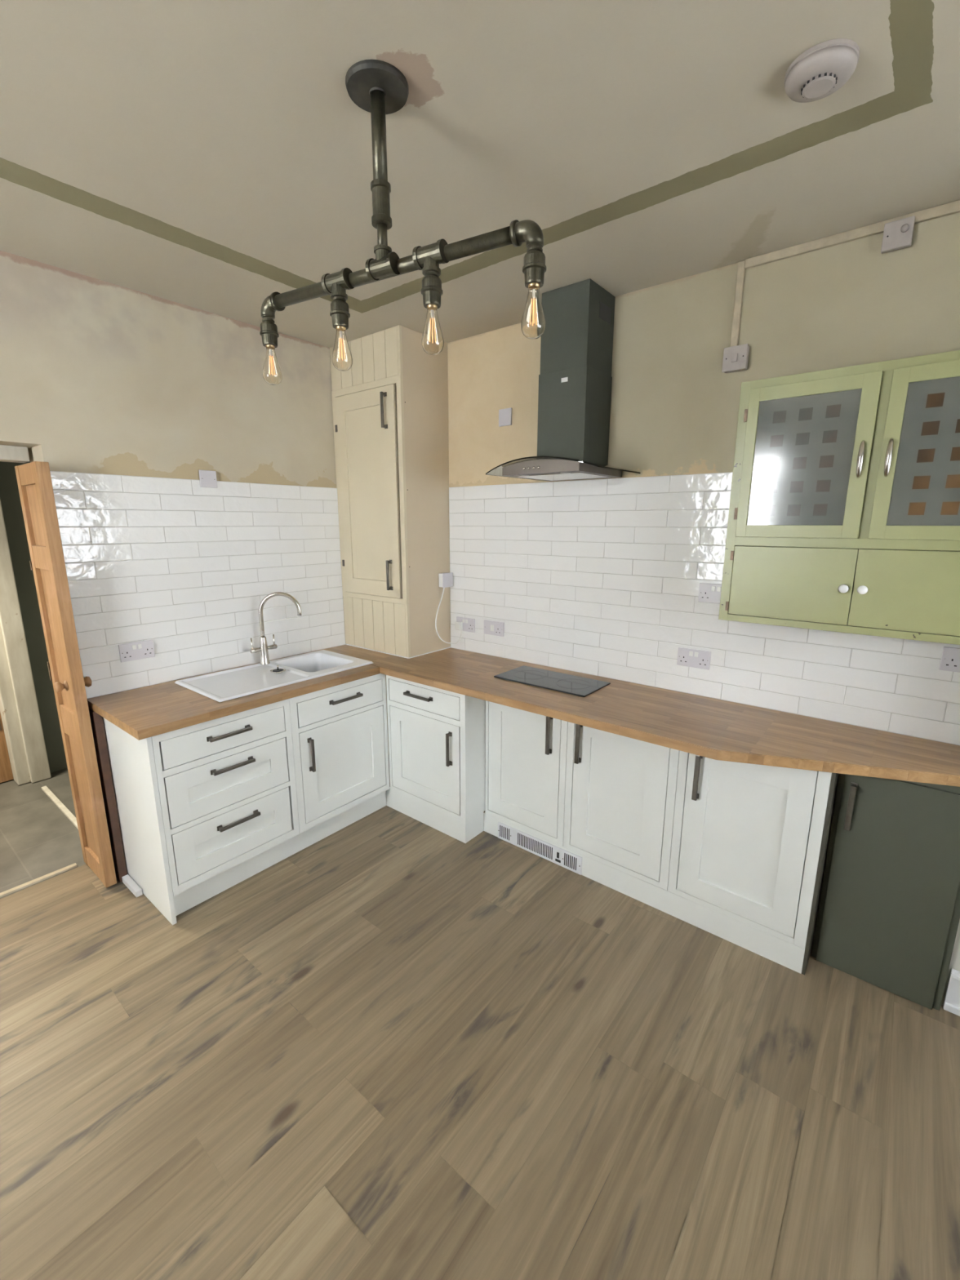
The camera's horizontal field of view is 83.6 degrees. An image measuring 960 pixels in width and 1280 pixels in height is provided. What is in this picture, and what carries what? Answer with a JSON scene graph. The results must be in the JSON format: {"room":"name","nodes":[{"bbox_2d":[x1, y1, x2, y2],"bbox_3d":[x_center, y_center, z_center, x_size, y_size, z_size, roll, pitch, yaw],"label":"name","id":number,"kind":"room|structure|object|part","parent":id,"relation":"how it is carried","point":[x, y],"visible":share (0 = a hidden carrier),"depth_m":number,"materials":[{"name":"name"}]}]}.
{"room":"kitchen","nodes":[
{"label":"kitchen","id":0,"kind":"room"},
{"bbox_2d":[0,450,67,773],"bbox_3d":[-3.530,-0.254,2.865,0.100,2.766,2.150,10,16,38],"label":"door frame","id":1,"kind":"structure","parent":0,"point":[10,498],"depth_m":3.53,"materials":[{"name":"grey paint"}]},
{"bbox_2d":[0,713,13,782],"bbox_3d":[-3.405,0.033,3.126,0.052,1.985,0.780,10,16,38],"label":"pine door","id":2,"kind":"structure","parent":1,"relation":"in","point":[6,772],"depth_m":3.57,"materials":[{"name":"brown wood"}]},
{"bbox_2d":[0,499,51,785],"bbox_3d":[-3.299,-0.014,3.097,0.160,2.100,1.015,10,16,38],"label":"trim","id":3,"kind":"structure","parent":1,"relation":"attached to","point":[19,706],"depth_m":3.46,"materials":[{"name":"white paint"}]},
{"bbox_2d":[0,250,388,746],"bbox_3d":[-1.571,-0.253,2.825,0.219,2.786,2.850,10,16,38],"label":"wall","id":4,"kind":"structure","parent":0,"point":[136,393],"depth_m":2.63,"materials":[{"name":"tile"}]},
{"bbox_2d":[0,444,29,462],"bbox_3d":[-2.253,-0.730,1.996,0.095,0.060,0.890,10,16,38],"label":"trim","id":5,"kind":"structure","parent":4,"relation":"attached to","point":[15,454],"depth_m":2.27,"materials":[{"name":"white paint"}]},
{"bbox_2d":[0,862,77,897],"bbox_3d":[-2.322,1.216,2.397,0.026,0.017,0.870,10,16,38],"label":"trim","id":6,"kind":"structure","parent":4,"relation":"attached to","point":[73,865],"depth_m":2.60,"materials":[{"name":"beige wood"}]},
{"bbox_2d":[41,786,78,829],"bbox_3d":[-2.463,1.033,3.205,1.010,0.016,0.027,10,16,38],"label":"trim","id":7,"kind":"structure","parent":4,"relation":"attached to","point":[62,807],"depth_m":3.27,"materials":[{"name":"white paint"}]},
{"bbox_2d":[14,461,116,888],"bbox_3d":[-1.886,0.206,2.457,0.338,1.929,0.137,10,16,38],"label":"pine door","id":8,"kind":"structure","parent":4,"relation":"in","point":[47,564],"depth_m":2.40,"materials":[{"name":"brown wood"}]},
{"bbox_3d":[-2.022,0.146,2.533,0.016,0.090,0.018,10,16,38],"label":"latch plate","id":9,"kind":"part","parent":8,"relation":"part of","materials":[{"name":"metal"}]},
{"bbox_3d":[-1.847,0.206,2.365,0.049,0.050,0.046,10,16,38],"label":"knob","id":10,"kind":"part","parent":8,"relation":"part of","materials":[{"name":"brown wood"}]},
{"bbox_3d":[-1.790,0.191,2.435,0.049,0.050,0.046,10,16,38],"label":"knob","id":11,"kind":"part","parent":8,"relation":"part of","materials":[{"name":"brown wood"}]},
{"bbox_2d":[121,874,142,897],"bbox_3d":[-1.651,1.166,2.549,0.175,0.030,0.028,10,16,38],"label":"baseboard","id":12,"kind":"structure","parent":4,"relation":"attached to","point":[131,884],"depth_m":2.53,"materials":[{"name":"white wood"}]},
{"bbox_2d":[118,640,155,662],"bbox_3d":[-1.657,0.052,2.596,0.012,0.086,0.148,10,16,38],"label":"wall socket","id":13,"kind":"object","parent":4,"relation":"attached to","point":[143,649],"visible":1,"depth_m":2.59,"materials":[{"name":"white plastic"}]},
{"bbox_2d":[198,470,217,488],"bbox_3d":[-1.390,-0.823,2.745,0.009,0.084,0.084,10,16,38],"label":"blank plate","id":14,"kind":"object","parent":4,"relation":"attached to","point":[207,478],"visible":1,"depth_m":2.74,"materials":[{"name":"white plastic"}]},
{"bbox_2d":[0,741,959,1279],"bbox_3d":[-1.312,1.359,1.877,7.400,0.060,4.300,10,16,38],"label":"floor","id":15,"kind":"structure","parent":0,"point":[397,1046],"depth_m":1.66,"materials":[{"name":"brown wood"}]},
{"bbox_2d":[88,707,127,882],"bbox_3d":[-1.765,0.738,2.545,0.100,0.868,0.036,10,16,38],"label":"wooden board","id":16,"kind":"object","parent":15,"relation":"on","point":[96,720],"visible":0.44,"depth_m":2.51,"materials":[{"name":"brown wood"}]},
{"bbox_2d":[102,698,299,924],"bbox_3d":[-1.346,0.718,2.637,0.622,0.868,0.632,10,16,38],"label":"base cabinet","id":17,"kind":"object","parent":15,"relation":"on","point":[196,802],"visible":0.95,"depth_m":2.40,"materials":[{"name":"beige paint"}]},
{"bbox_3d":[-1.551,0.767,2.413,0.590,0.868,0.018,10,16,38],"label":"panel","id":18,"kind":"part","parent":17,"relation":"part of","materials":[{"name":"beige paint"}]},
{"bbox_3d":[-1.131,0.427,2.407,0.018,0.123,0.550,10,16,38],"label":"drawer","id":19,"kind":"part","parent":17,"relation":"part of","materials":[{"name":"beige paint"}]},
{"bbox_3d":[-1.131,0.689,2.466,0.022,0.737,0.612,10,16,38],"label":"frame","id":20,"kind":"part","parent":17,"relation":"part of","materials":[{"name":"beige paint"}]},
{"bbox_3d":[-1.133,0.635,2.450,0.018,0.231,0.549,10,16,38],"label":"drawer","id":21,"kind":"part","parent":17,"relation":"part of","materials":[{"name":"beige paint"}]},
{"bbox_3d":[-1.110,0.417,2.389,0.032,0.021,0.194,10,16,38],"label":"handle","id":22,"kind":"part","parent":17,"relation":"part of","materials":[{"name":"grey metal"}]},
{"bbox_3d":[-1.135,0.894,2.504,0.018,0.238,0.547,10,16,38],"label":"drawer","id":23,"kind":"part","parent":17,"relation":"part of","materials":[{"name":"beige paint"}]},
{"bbox_3d":[-1.110,0.569,2.422,0.032,0.021,0.194,10,16,38],"label":"handle","id":24,"kind":"part","parent":17,"relation":"part of","materials":[{"name":"grey metal"}]},
{"bbox_2d":[87,651,379,740],"bbox_3d":[-1.189,0.230,2.746,0.620,0.038,1.222,10,16,38],"label":"countertop","id":25,"kind":"structure","parent":17,"relation":"on","point":[149,711],"depth_m":2.42,"materials":[{"name":"brown wood"}]},
{"bbox_2d":[173,649,373,702],"bbox_3d":[-1.079,0.250,2.920,0.480,0.175,0.893,10,16,38],"label":"sink","id":26,"kind":"object","parent":25,"relation":"in","point":[229,684],"visible":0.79,"depth_m":2.83,"materials":[{"name":"white ceramic"}]},
{"bbox_2d":[270,665,285,673],"bbox_3d":[-1.084,0.156,2.880,0.082,0.041,0.082,10,16,38],"label":"plug","id":27,"kind":"object","parent":26,"relation":"on","point":[277,670],"visible":1,"depth_m":2.87,"materials":[{"name":"silver metal"}]},
{"bbox_2d":[249,591,302,664],"bbox_3d":[-1.150,-0.070,3.025,0.287,0.407,0.102,-4,13,-19],"label":"mixer tap","id":28,"kind":"object","parent":25,"relation":"on","point":[264,647],"visible":1,"depth_m":3.00,"materials":[{"name":"silver metal"}]},
{"bbox_3d":[-1.248,0.056,2.992,0.027,0.027,0.062,10,16,38],"label":"valve arm","id":29,"kind":"part","parent":28,"relation":"part of","materials":[{"name":"silver metal"}]},
{"bbox_3d":[-1.190,0.040,3.062,0.027,0.027,0.062,10,16,38],"label":"valve arm","id":30,"kind":"part","parent":28,"relation":"part of","materials":[{"name":"silver metal"}]},
{"bbox_3d":[-1.116,-0.137,3.002,0.231,0.267,0.023,-2,12,-8],"label":"spout","id":31,"kind":"part","parent":28,"relation":"part of","materials":[{"name":"silver metal"}]},
{"bbox_3d":[-1.110,0.836,2.480,0.032,0.021,0.194,10,16,38],"label":"handle","id":32,"kind":"part","parent":17,"relation":"part of","materials":[{"name":"grey metal"}]},
{"bbox_2d":[173,791,386,915],"bbox_3d":[-0.971,1.056,2.824,0.017,0.130,1.238,10,16,38],"label":"plinth","id":33,"kind":"object","parent":15,"relation":"on","point":[209,888],"visible":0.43,"depth_m":2.71,"materials":[{"name":"beige paint"}]},
{"bbox_2d":[288,673,389,833],"bbox_3d":[-0.952,0.552,3.096,0.617,0.737,0.614,10,16,38],"label":"base cabinet","id":34,"kind":"object","parent":15,"relation":"on","point":[340,732],"visible":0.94,"depth_m":2.90,"materials":[{"name":"beige paint"}]},
{"bbox_3d":[-0.859,0.589,2.745,0.032,0.179,0.021,10,16,38],"label":"handle","id":35,"kind":"part","parent":34,"relation":"part of","materials":[{"name":"grey metal"}]},
{"bbox_3d":[-0.739,0.330,2.883,0.018,0.128,0.545,10,16,38],"label":"drawer","id":36,"kind":"part","parent":34,"relation":"part of","materials":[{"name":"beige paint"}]},
{"bbox_3d":[-0.740,0.665,2.955,0.018,0.497,0.547,10,16,38],"label":"door","id":37,"kind":"part","parent":34,"relation":"part of","materials":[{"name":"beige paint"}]},
{"bbox_3d":[-0.713,0.314,2.871,0.032,0.021,0.199,10,16,38],"label":"handle","id":38,"kind":"part","parent":34,"relation":"part of","materials":[{"name":"grey metal"}]},
{"bbox_2d":[386,675,485,843],"bbox_3d":[-0.168,0.597,3.199,0.646,0.868,0.572,10,16,38],"label":"base cabinet","id":39,"kind":"object","parent":15,"relation":"on","point":[437,736],"depth_m":2.95,"materials":[{"name":"beige paint"}]},
{"bbox_3d":[-0.340,0.307,2.923,0.199,0.021,0.032,10,16,38],"label":"handle","id":40,"kind":"part","parent":39,"relation":"part of","materials":[{"name":"grey metal"}]},
{"bbox_3d":[-0.308,0.319,2.933,0.534,0.124,0.018,10,16,38],"label":"drawer","id":41,"kind":"part","parent":39,"relation":"part of","materials":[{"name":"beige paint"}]},
{"bbox_3d":[-0.310,0.661,3.010,0.533,0.505,0.018,10,16,38],"label":"door","id":42,"kind":"part","parent":39,"relation":"part of","materials":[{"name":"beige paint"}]},
{"bbox_3d":[-0.277,0.987,3.154,0.637,0.124,0.158,10,16,38],"label":"plinth","id":43,"kind":"part","parent":39,"relation":"part of","materials":[{"name":"white wood"}]},
{"bbox_3d":[-0.165,0.579,2.838,0.021,0.187,0.032,10,16,38],"label":"handle","id":44,"kind":"part","parent":39,"relation":"part of","materials":[{"name":"grey metal"}]},
{"bbox_2d":[315,644,959,786],"bbox_3d":[0.380,0.250,2.663,3.170,0.038,0.614,10,16,38],"label":"countertop","id":45,"kind":"structure","parent":39,"relation":"on","point":[716,729],"depth_m":2.17,"materials":[{"name":"brown wood"}]},
{"bbox_2d":[329,324,450,658],"bbox_3d":[-0.553,-0.841,3.324,0.609,1.807,0.418,10,16,38],"label":"tall cabinet","id":46,"kind":"object","parent":45,"relation":"on","point":[390,408],"visible":0.96,"depth_m":3.16,"materials":[{"name":"beige paint"}]},
{"bbox_3d":[-0.661,-1.581,3.043,0.587,0.240,0.016,10,16,38],"label":"panel","id":47,"kind":"part","parent":46,"relation":"part of","materials":[{"name":"beige paint"}]},
{"bbox_3d":[-0.664,-0.852,3.196,0.516,1.169,0.020,10,16,38],"label":"door","id":48,"kind":"part","parent":46,"relation":"part of","materials":[{"name":"beige paint"}]},
{"bbox_3d":[-0.655,-0.814,3.204,0.605,1.807,0.021,10,16,38],"label":"frame","id":49,"kind":"part","parent":46,"relation":"part of","materials":[{"name":"beige paint"}]},
{"bbox_3d":[-0.663,-0.090,3.368,0.587,0.322,0.016,10,16,38],"label":"panel","id":50,"kind":"part","parent":46,"relation":"part of","materials":[{"name":"beige paint"}]},
{"bbox_3d":[-0.531,-1.267,2.960,0.021,0.189,0.034,10,16,38],"label":"handle","id":51,"kind":"part","parent":46,"relation":"part of","materials":[{"name":"grey metal"}]},
{"bbox_3d":[-0.533,-0.380,3.154,0.021,0.179,0.034,10,16,38],"label":"handle","id":52,"kind":"part","parent":46,"relation":"part of","materials":[{"name":"grey metal"}]},
{"bbox_2d":[438,572,453,587],"bbox_3d":[-0.213,-0.373,3.333,0.042,0.088,0.088,10,16,38],"label":"fused spur","id":53,"kind":"object","parent":46,"relation":"attached to","point":[446,580],"visible":1,"depth_m":3.31,"materials":[{"name":"white plastic"}]},
{"bbox_2d":[435,587,462,644],"bbox_3d":[-0.200,-0.144,3.322,0.172,0.363,0.068,-4,13,-17],"label":"power flex","id":54,"kind":"object","parent":53,"relation":"attached to","point":[443,588],"visible":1,"depth_m":3.30,"materials":[{"name":"white plastic"}]},
{"bbox_2d":[493,665,610,697],"bbox_3d":[0.365,0.205,2.760,0.530,0.008,0.274,10,16,38],"label":"cooktop","id":55,"kind":"object","parent":45,"relation":"in","point":[582,686],"visible":1,"depth_m":2.74,"materials":[{"name":"black glass"}]},
{"bbox_2d":[484,700,568,846],"bbox_3d":[0.330,0.606,2.900,0.498,0.757,0.407,10,16,38],"label":"base cabinet","id":56,"kind":"object","parent":15,"relation":"on","point":[526,751],"visible":0.6,"depth_m":2.77,"materials":[{"name":"beige paint"}]},
{"bbox_3d":[0.336,0.462,2.617,0.021,0.200,0.032,10,16,38],"label":"handle","id":57,"kind":"part","parent":56,"relation":"part of","materials":[{"name":"grey metal"}]},
{"bbox_2d":[563,721,679,890],"bbox_3d":[0.730,0.675,2.584,0.527,0.757,0.407,10,16,38],"label":"base cabinet","id":58,"kind":"object","parent":15,"relation":"on","point":[620,790],"visible":0.62,"depth_m":2.45,"materials":[{"name":"beige paint"}]},
{"bbox_3d":[0.461,0.484,2.519,0.021,0.200,0.032,10,16,38],"label":"handle","id":59,"kind":"part","parent":58,"relation":"part of","materials":[{"name":"grey metal"}]},
{"bbox_2d":[484,812,804,973],"bbox_3d":[0.635,1.128,2.546,1.566,0.110,0.016,10,16,38],"label":"plinth","id":60,"kind":"object","parent":15,"relation":"on","point":[787,954],"visible":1,"depth_m":2.32,"materials":[{"name":"beige paint"}]},
{"bbox_2d":[497,822,582,875],"bbox_3d":[0.298,1.078,2.794,0.513,0.095,0.012,10,16,38],"label":"heater","id":61,"kind":"object","parent":60,"relation":"in","point":[571,861],"visible":1,"depth_m":2.78,"materials":[{"name":"metal"}]},
{"bbox_2d":[667,751,839,974],"bbox_3d":[1.147,0.801,2.268,0.540,0.868,0.407,10,16,38],"label":"base cabinet","id":62,"kind":"object","parent":15,"relation":"on","point":[747,837],"depth_m":2.11,"materials":[{"name":"beige paint"}]},
{"bbox_3d":[0.883,0.557,2.186,0.021,0.200,0.032,10,16,38],"label":"handle","id":63,"kind":"part","parent":62,"relation":"part of","materials":[{"name":"grey metal"}]},
{"bbox_3d":[1.361,0.835,2.116,0.012,0.868,0.366,10,16,38],"label":"end panel","id":64,"kind":"part","parent":62,"relation":"part of","materials":[{"name":"white wood"}]},
{"bbox_2d":[811,773,959,1010],"bbox_3d":[1.546,0.857,2.017,0.396,0.867,0.292,10,16,38],"label":"base cabinet","id":65,"kind":"object","parent":15,"relation":"on","point":[888,916],"visible":0.91,"depth_m":1.93,"materials":[{"name":"paint"}]},
{"bbox_3d":[1.349,0.608,1.954,0.021,0.179,0.032,10,16,38],"label":"handle","id":66,"kind":"part","parent":65,"relation":"part of","materials":[{"name":"grey metal"}]},
{"bbox_3d":[1.480,0.469,1.849,0.396,0.038,0.015,10,16,38],"label":"rail","id":67,"kind":"part","parent":65,"relation":"part of","materials":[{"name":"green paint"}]},
{"bbox_2d":[0,0,959,347],"bbox_3d":[-0.278,-1.194,0.468,4.950,0.100,4.500,10,16,38],"label":"ceiling","id":68,"kind":"structure","parent":0,"point":[215,157],"depth_m":1.46,"materials":[{"name":"beige paint"}]},
{"bbox_2d":[259,59,546,347],"bbox_3d":[-0.266,-1.080,1.344,0.917,0.496,0.148,8,15,32],"label":"pendant light","id":69,"kind":"object","parent":68,"relation":"hanging from","point":[376,86],"visible":1,"depth_m":1.30,"materials":[{"name":"grey metal"}]},
{"bbox_2d":[262,344,282,385],"bbox_3d":[-0.633,-0.837,1.631,0.056,0.115,0.056,10,16,38],"label":"bulb","id":70,"kind":"object","parent":69,"relation":"hanging from","point":[272,373],"visible":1,"depth_m":1.61,"materials":[{"name":"clear glass"}]},
{"bbox_2d":[331,325,352,371],"bbox_3d":[-0.381,-0.803,1.477,0.056,0.115,0.056,10,16,38],"label":"bulb","id":71,"kind":"object","parent":69,"relation":"hanging from","point":[342,359],"visible":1,"depth_m":1.46,"materials":[{"name":"clear glass"}]},
{"bbox_2d":[421,304,444,355],"bbox_3d":[-0.118,-0.771,1.333,0.056,0.115,0.056,10,16,38],"label":"bulb","id":72,"kind":"object","parent":69,"relation":"hanging from","point":[432,341],"visible":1,"depth_m":1.32,"materials":[{"name":"clear glass"}]},
{"bbox_2d":[520,282,545,339],"bbox_3d":[0.121,-0.745,1.215,0.056,0.115,0.056,10,16,38],"label":"bulb","id":73,"kind":"object","parent":69,"relation":"hanging from","point":[533,320],"visible":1,"depth_m":1.20,"materials":[{"name":"clear glass"}]},
{"bbox_2d":[783,38,859,102],"bbox_3d":[0.776,-1.285,1.227,0.146,0.044,0.146,10,16,38],"label":"smoke detector","id":74,"kind":"object","parent":68,"relation":"attached to","point":[824,68],"visible":1,"depth_m":1.20,"materials":[{"name":"white plastic"}]},
{"bbox_2d":[447,212,959,745],"bbox_3d":[1.203,-0.152,2.372,4.700,2.786,0.129,10,16,38],"label":"wall","id":75,"kind":"structure","parent":0,"point":[601,577],"depth_m":2.42,"materials":[{"name":"tile"}]},
{"bbox_2d":[456,616,475,632],"bbox_3d":[-0.091,-0.097,3.361,0.148,0.086,0.012,10,16,38],"label":"wall socket","id":76,"kind":"object","parent":75,"relation":"attached to","point":[468,624],"visible":0.84,"depth_m":3.34,"materials":[{"name":"white plastic"}]},
{"bbox_2d":[454,621,462,630],"bbox_3d":[-0.136,-0.088,3.374,0.048,0.052,0.034,10,16,38],"label":"plug","id":77,"kind":"object","parent":76,"relation":"attached to","point":[457,626],"visible":0.96,"depth_m":3.37,"materials":[{"name":"white plastic"}]},
{"bbox_2d":[484,619,504,636],"bbox_3d":[0.082,-0.071,3.224,0.148,0.086,0.012,10,16,38],"label":"wall socket","id":78,"kind":"object","parent":75,"relation":"attached to","point":[491,627],"visible":1,"depth_m":3.22,"materials":[{"name":"white plastic"}]},
{"bbox_2d":[498,408,511,426],"bbox_3d":[0.139,-1.219,2.939,0.084,0.088,0.010,10,16,38],"label":"blank plate","id":79,"kind":"object","parent":75,"relation":"attached to","point":[504,415],"visible":1,"depth_m":2.93,"materials":[{"name":"white plastic"}]},
{"bbox_2d":[485,278,639,480],"bbox_3d":[0.378,-1.162,2.448,0.590,0.803,0.474,10,16,38],"label":"hood","id":80,"kind":"object","parent":75,"relation":"attached to","point":[575,379],"visible":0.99,"depth_m":2.43,"materials":[{"name":"grey paint"}]},
{"bbox_2d":[676,647,711,670],"bbox_3d":[0.996,0.086,2.503,0.148,0.086,0.012,10,16,38],"label":"wall socket","id":81,"kind":"object","parent":75,"relation":"attached to","point":[694,658],"visible":1,"depth_m":2.50,"materials":[{"name":"white plastic"}]},
{"bbox_2d":[697,582,721,603],"bbox_3d":[1.052,-0.207,2.393,0.148,0.086,0.012,10,16,38],"label":"wall socket","id":82,"kind":"object","parent":75,"relation":"attached to","point":[708,593],"visible":0.71,"depth_m":2.41,"materials":[{"name":"white plastic"}]},
{"bbox_2d":[721,343,749,373],"bbox_3d":[1.042,-1.144,2.187,0.091,0.092,0.044,10,16,38],"label":"light switch","id":83,"kind":"object","parent":75,"relation":"attached to","point":[735,358],"visible":1,"depth_m":2.17,"materials":[{"name":"white plastic"}]},
{"bbox_2d":[718,350,959,644],"bbox_3d":[1.370,-0.477,1.894,0.871,0.892,0.280,10,16,38],"label":"upper cabinet","id":84,"kind":"object","parent":75,"relation":"attached to","point":[844,515],"visible":1,"depth_m":1.84,"materials":[{"name":"green wood"}]},
{"bbox_3d":[1.154,-0.211,2.007,0.398,0.267,0.018,10,16,38],"label":"door","id":85,"kind":"part","parent":84,"relation":"part of","materials":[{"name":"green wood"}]},
{"bbox_3d":[1.140,-0.633,1.910,0.315,0.448,0.005,10,16,38],"label":"glass pane","id":86,"kind":"part","parent":84,"relation":"part of","materials":[{"name":"glass"}]},
{"bbox_3d":[1.143,-0.633,1.904,0.392,0.530,0.015,10,16,38],"label":"glazed door","id":87,"kind":"part","parent":84,"relation":"part of","materials":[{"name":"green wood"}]},
{"bbox_3d":[1.276,-0.180,1.884,0.030,0.031,0.027,10,16,38],"label":"knob","id":88,"kind":"part","parent":84,"relation":"part of","materials":[{"name":"white ceramic"}]},
{"bbox_3d":[1.266,-0.602,1.786,0.018,0.121,0.027,10,16,38],"label":"handle","id":89,"kind":"part","parent":84,"relation":"part of","materials":[{"name":"silver metal"}]},
{"bbox_3d":[1.319,-0.173,1.851,0.030,0.031,0.027,10,16,38],"label":"knob","id":90,"kind":"part","parent":84,"relation":"part of","materials":[{"name":"white ceramic"}]},
{"bbox_3d":[1.324,-0.592,1.740,0.018,0.121,0.027,10,16,38],"label":"handle","id":91,"kind":"part","parent":84,"relation":"part of","materials":[{"name":"silver metal"}]},
{"bbox_3d":[1.467,-0.157,1.761,0.402,0.267,0.018,10,16,38],"label":"door","id":92,"kind":"part","parent":84,"relation":"part of","materials":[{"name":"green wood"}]},
{"bbox_3d":[1.466,-0.577,1.649,0.382,0.530,0.015,10,16,38],"label":"glazed door","id":93,"kind":"part","parent":84,"relation":"part of","materials":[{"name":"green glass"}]},
{"bbox_3d":[1.469,-0.576,1.650,0.306,0.448,0.005,10,16,38],"label":"glass pane","id":94,"kind":"part","parent":84,"relation":"part of","materials":[{"name":"glass"}]},
{"bbox_2d":[730,200,959,346],"bbox_3d":[1.415,-1.284,1.867,0.992,0.318,0.016,10,16,38],"label":"conduit","id":95,"kind":"object","parent":75,"relation":"attached to","point":[953,207],"visible":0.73,"depth_m":1.97,"materials":[{"name":"beige plastic"}]},
{"bbox_2d":[880,215,915,253],"bbox_3d":[1.414,-1.373,1.818,0.082,0.086,0.030,10,16,38],"label":"junction box","id":96,"kind":"object","parent":95,"relation":"attached to","point":[897,234],"visible":1,"depth_m":1.81,"materials":[{"name":"white plastic"}]},
{"bbox_3d":[1.422,-1.379,1.797,0.021,0.022,0.011,10,16,38],"label":"knob","id":97,"kind":"part","parent":96,"relation":"part of","materials":[{"name":"white plastic"}]},
{"bbox_2d":[939,646,959,672],"bbox_3d":[1.727,0.076,1.897,0.148,0.086,0.012,10,16,38],"label":"wall socket","id":98,"kind":"object","parent":75,"relation":"attached to","point":[950,659],"visible":1,"depth_m":1.93,"materials":[{"name":"white plastic"}]},
{"bbox_2d":[941,920,959,1004],"bbox_3d":[2.196,0.051,1.376,1.178,2.716,0.225,10,16,38],"label":"wall","id":99,"kind":"structure","parent":0,"point":[954,964],"depth_m":1.89,"materials":[{"name":"white paint"}]},
{"bbox_2d":[942,968,959,1016],"bbox_3d":[2.119,1.321,1.552,1.172,0.160,0.022,10,16,38],"label":"baseboard","id":100,"kind":"structure","parent":99,"relation":"attached to","point":[951,1004],"depth_m":1.90,"materials":[{"name":"white wood"}]}
]}

